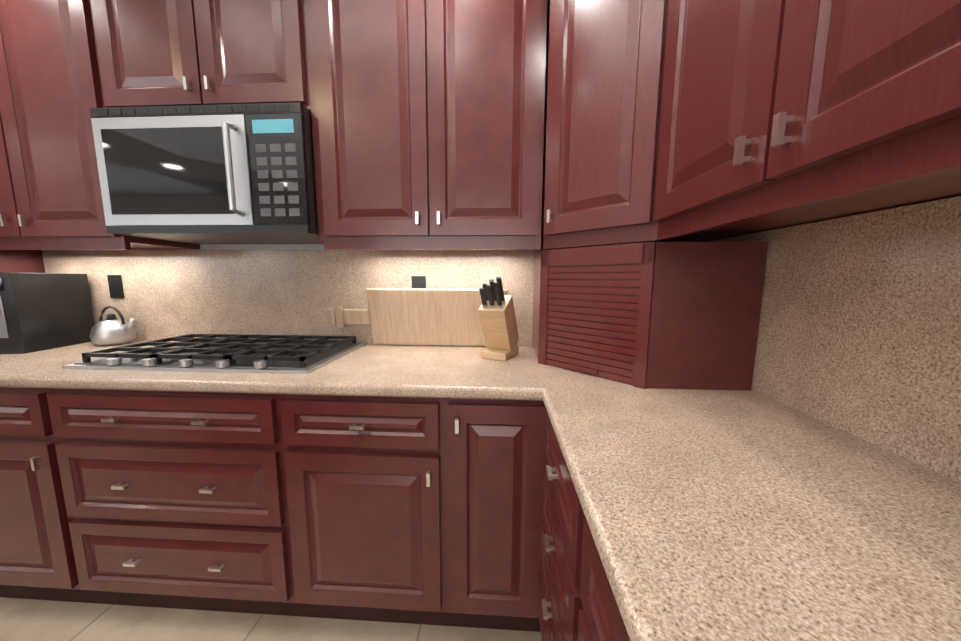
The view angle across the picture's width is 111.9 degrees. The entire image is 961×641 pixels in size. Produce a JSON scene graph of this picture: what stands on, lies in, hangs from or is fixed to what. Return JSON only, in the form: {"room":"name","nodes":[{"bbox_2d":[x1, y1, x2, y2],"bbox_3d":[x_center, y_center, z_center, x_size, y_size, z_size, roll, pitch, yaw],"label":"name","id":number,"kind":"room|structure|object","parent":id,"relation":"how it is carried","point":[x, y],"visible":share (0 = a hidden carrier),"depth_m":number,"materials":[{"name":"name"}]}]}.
{"room":"kitchen","nodes":[
{"label":"kitchen","id":0,"kind":"room"},
{"bbox_2d":[131,244,324,249],"bbox_3d":[-2.704,-0.934,1.929,7.505,3.925,0.550,1,7,3],"label":"wall","id":1,"kind":"structure","parent":0,"point":[261,246],"depth_m":1.63,"materials":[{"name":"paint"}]},
{"bbox_2d":[0,48,103,249],"bbox_3d":[-2.027,-0.858,1.439,0.482,1.034,0.357,1,7,3],"label":"upper cabinet","id":2,"kind":"object","parent":1,"relation":"attached to","point":[15,222],"depth_m":1.29,"materials":[{"name":"brown wood"}]},
{"bbox_2d":[0,0,199,249],"bbox_3d":[-1.634,-0.853,1.417,0.556,1.034,0.357,1,7,3],"label":"upper cabinet","id":3,"kind":"object","parent":1,"relation":"attached to","point":[51,47],"depth_m":1.24,"materials":[{"name":"brown wood"}]},
{"bbox_2d":[104,0,215,91],"bbox_3d":[-1.195,-1.112,1.359,0.466,0.605,0.357,1,7,3],"label":"upper cabinet","id":4,"kind":"object","parent":1,"relation":"attached to","point":[155,43],"depth_m":1.19,"materials":[{"name":"brown wood"}]},
{"bbox_2d":[60,88,287,243],"bbox_3d":[-1.134,-0.577,1.376,0.590,0.450,0.452,1,7,3],"label":"upper cabinet","id":5,"kind":"object","parent":1,"relation":"attached to","point":[170,164],"depth_m":1.21,"materials":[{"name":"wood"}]},
{"bbox_2d":[89,102,355,244],"bbox_3d":[-1.029,-0.575,1.370,0.800,0.450,0.453,1,7,3],"label":"microwave","id":6,"kind":"object","parent":5,"relation":"in","point":[221,173],"depth_m":1.20,"materials":[{"name":"silver metal"}]},
{"bbox_2d":[208,0,307,99],"bbox_3d":[-0.853,-1.103,1.340,0.467,0.594,0.357,1,7,3],"label":"upper cabinet","id":7,"kind":"object","parent":1,"relation":"attached to","point":[258,48],"depth_m":1.17,"materials":[{"name":"brown wood"}]},
{"bbox_2d":[244,96,315,243],"bbox_3d":[-0.733,-0.576,1.379,0.210,0.450,0.400,1,7,3],"label":"control panel","id":8,"kind":"object","parent":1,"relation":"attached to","point":[276,127],"depth_m":1.19,"materials":[{"name":"black plastic"}]},
{"bbox_2d":[42,249,552,345],"bbox_3d":[-0.720,-0.116,1.625,3.090,0.467,0.028,1,7,3],"label":"backsplash","id":9,"kind":"structure","parent":1,"relation":"attached to","point":[169,293],"depth_m":1.64,"materials":[{"name":"stone"}]},
{"bbox_2d":[304,0,455,249],"bbox_3d":[-0.371,-0.864,1.343,0.502,1.085,0.357,1,7,3],"label":"upper cabinet","id":10,"kind":"object","parent":1,"relation":"attached to","point":[398,124],"depth_m":1.19,"materials":[{"name":"brown wood"}]},
{"bbox_2d":[400,0,559,249],"bbox_3d":[0.027,-0.882,1.297,0.545,1.134,0.398,1,7,3],"label":"upper cabinet","id":11,"kind":"object","parent":1,"relation":"attached to","point":[472,71],"depth_m":1.17,"materials":[{"name":"brown wood"}]},
{"bbox_2d":[540,0,779,248],"bbox_3d":[0.545,-0.857,1.123,0.619,1.134,0.691,1,7,3],"label":"upper cabinet","id":12,"kind":"object","parent":1,"relation":"attached to","point":[598,78],"depth_m":1.02,"materials":[{"name":"brown wood"}]},
{"bbox_2d":[640,0,868,231],"bbox_3d":[0.628,-0.795,0.645,0.398,1.134,0.515,1,7,3],"label":"upper cabinet","id":13,"kind":"object","parent":1,"relation":"attached to","point":[730,77],"depth_m":0.64,"materials":[{"name":"brown wood"}]},
{"bbox_2d":[707,196,960,481],"bbox_3d":[0.721,0.205,-0.834,0.027,0.467,4.817,1,7,3],"label":"backsplash","id":14,"kind":"structure","parent":1,"relation":"attached to","point":[860,326],"depth_m":0.66,"materials":[{"name":"stone"}]},
{"bbox_2d":[724,0,960,211],"bbox_3d":[0.629,-0.720,0.250,0.352,1.085,0.536,1,7,3],"label":"upper cabinet","id":15,"kind":"object","parent":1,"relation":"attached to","point":[881,128],"depth_m":0.39,"materials":[{"name":"brown wood"}]},
{"bbox_2d":[0,597,540,640],"bbox_3d":[-6.540,1.353,-0.381,14.955,0.055,11.000,1,7,3],"label":"floor","id":16,"kind":"structure","parent":0,"point":[32,620],"depth_m":1.21,"materials":[{"name":"tile"}]},
{"bbox_2d":[0,250,44,272],"bbox_3d":[-2.700,-0.148,1.407,0.830,2.500,0.677,1,7,3],"label":"tall cabinet","id":17,"kind":"object","parent":16,"relation":"on","point":[21,261],"depth_m":1.60,"materials":[{"name":"brown wood"}]},
{"bbox_2d":[0,387,75,601],"bbox_3d":[-1.696,0.642,1.469,0.494,0.924,0.635,1,7,3],"label":"base cabinet","id":18,"kind":"object","parent":16,"relation":"on","point":[33,553],"depth_m":1.15,"materials":[{"name":"brown wood"}]},
{"bbox_2d":[40,388,315,616],"bbox_3d":[-1.045,0.650,1.433,0.958,0.924,0.635,1,7,3],"label":"base cabinet","id":19,"kind":"object","parent":16,"relation":"on","point":[178,500],"depth_m":1.11,"materials":[{"name":"brown wood"}]},
{"bbox_2d":[0,340,547,400],"bbox_3d":[-1.038,0.171,1.368,2.490,0.040,0.647,1,7,3],"label":"countertop","id":20,"kind":"structure","parent":19,"relation":"on","point":[371,370],"depth_m":1.09,"materials":[{"name":"stone"}]},
{"bbox_2d":[0,273,94,353],"bbox_3d":[-2.108,-0.044,1.498,0.260,0.345,0.322,-1,7,-7],"label":"appliance","id":21,"kind":"object","parent":20,"relation":"on","point":[42,311],"visible":0.94,"depth_m":1.47,"materials":[{"name":"black plastic"}]},
{"bbox_2d":[89,306,136,345],"bbox_3d":[-1.791,0.022,1.600,0.202,0.191,0.156,1,7,3],"label":"tea kettle","id":22,"kind":"object","parent":20,"relation":"on","point":[111,330],"visible":1,"depth_m":1.57,"materials":[{"name":"silver metal"}]},
{"bbox_2d":[62,334,365,373],"bbox_3d":[-1.036,0.123,1.388,0.910,0.050,0.500,1,7,3],"label":"gas cooktop","id":23,"kind":"object","parent":20,"relation":"in","point":[288,354],"visible":1,"depth_m":1.24,"materials":[{"name":"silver metal"}]},
{"bbox_2d":[326,288,507,345],"bbox_3d":[-0.309,-0.015,1.557,0.870,0.280,0.077,1,7,3],"label":"cutting board","id":24,"kind":"object","parent":20,"relation":"on","point":[425,316],"visible":0.94,"depth_m":1.55,"materials":[{"name":"brown wood"}]},
{"bbox_2d":[478,277,518,360],"bbox_3d":[0.075,-0.013,1.358,0.110,0.337,0.246,3,8,23],"label":"knife block","id":25,"kind":"object","parent":20,"relation":"on","point":[496,310],"visible":1,"depth_m":1.31,"materials":[{"name":"brown wood"}]},
{"bbox_2d":[300,395,471,626],"bbox_3d":[-0.334,0.658,1.393,0.614,0.924,0.635,1,7,3],"label":"base cabinet","id":26,"kind":"object","parent":16,"relation":"on","point":[450,512],"depth_m":1.07,"materials":[{"name":"brown wood"}]},
{"bbox_2d":[472,399,523,630],"bbox_3d":[0.029,0.662,1.373,0.409,0.924,0.635,1,7,3],"label":"base cabinet","id":27,"kind":"object","parent":16,"relation":"on","point":[497,425],"depth_m":1.05,"materials":[{"name":"brown wood"}]},
{"bbox_2d":[520,400,587,640],"bbox_3d":[0.472,0.739,0.788,0.688,0.924,0.533,1,7,3],"label":"base cabinet","id":28,"kind":"object","parent":16,"relation":"on","point":[553,533],"depth_m":0.90,"materials":[{"name":"brown wood"}]},
{"bbox_2d":[572,483,629,640],"bbox_3d":[0.470,0.802,0.298,0.635,0.924,0.600,1,7,3],"label":"base cabinet","id":29,"kind":"object","parent":16,"relation":"on","point":[603,621],"depth_m":0.47,"materials":[{"name":"brown wood"}]},
{"bbox_2d":[532,347,960,640],"bbox_3d":[0.410,0.453,-0.784,0.647,0.040,4.817,1,7,3],"label":"countertop","id":30,"kind":"structure","parent":29,"relation":"on","point":[730,516],"depth_m":0.45,"materials":[{"name":"stone"}]},
{"bbox_2d":[532,242,767,390],"bbox_3d":[0.527,-0.046,1.248,0.598,0.435,0.598,1,7,3],"label":"appliance garage","id":31,"kind":"object","parent":30,"relation":"on","point":[669,315],"visible":1,"depth_m":0.97,"materials":[{"name":"brown wood"}]}
]}

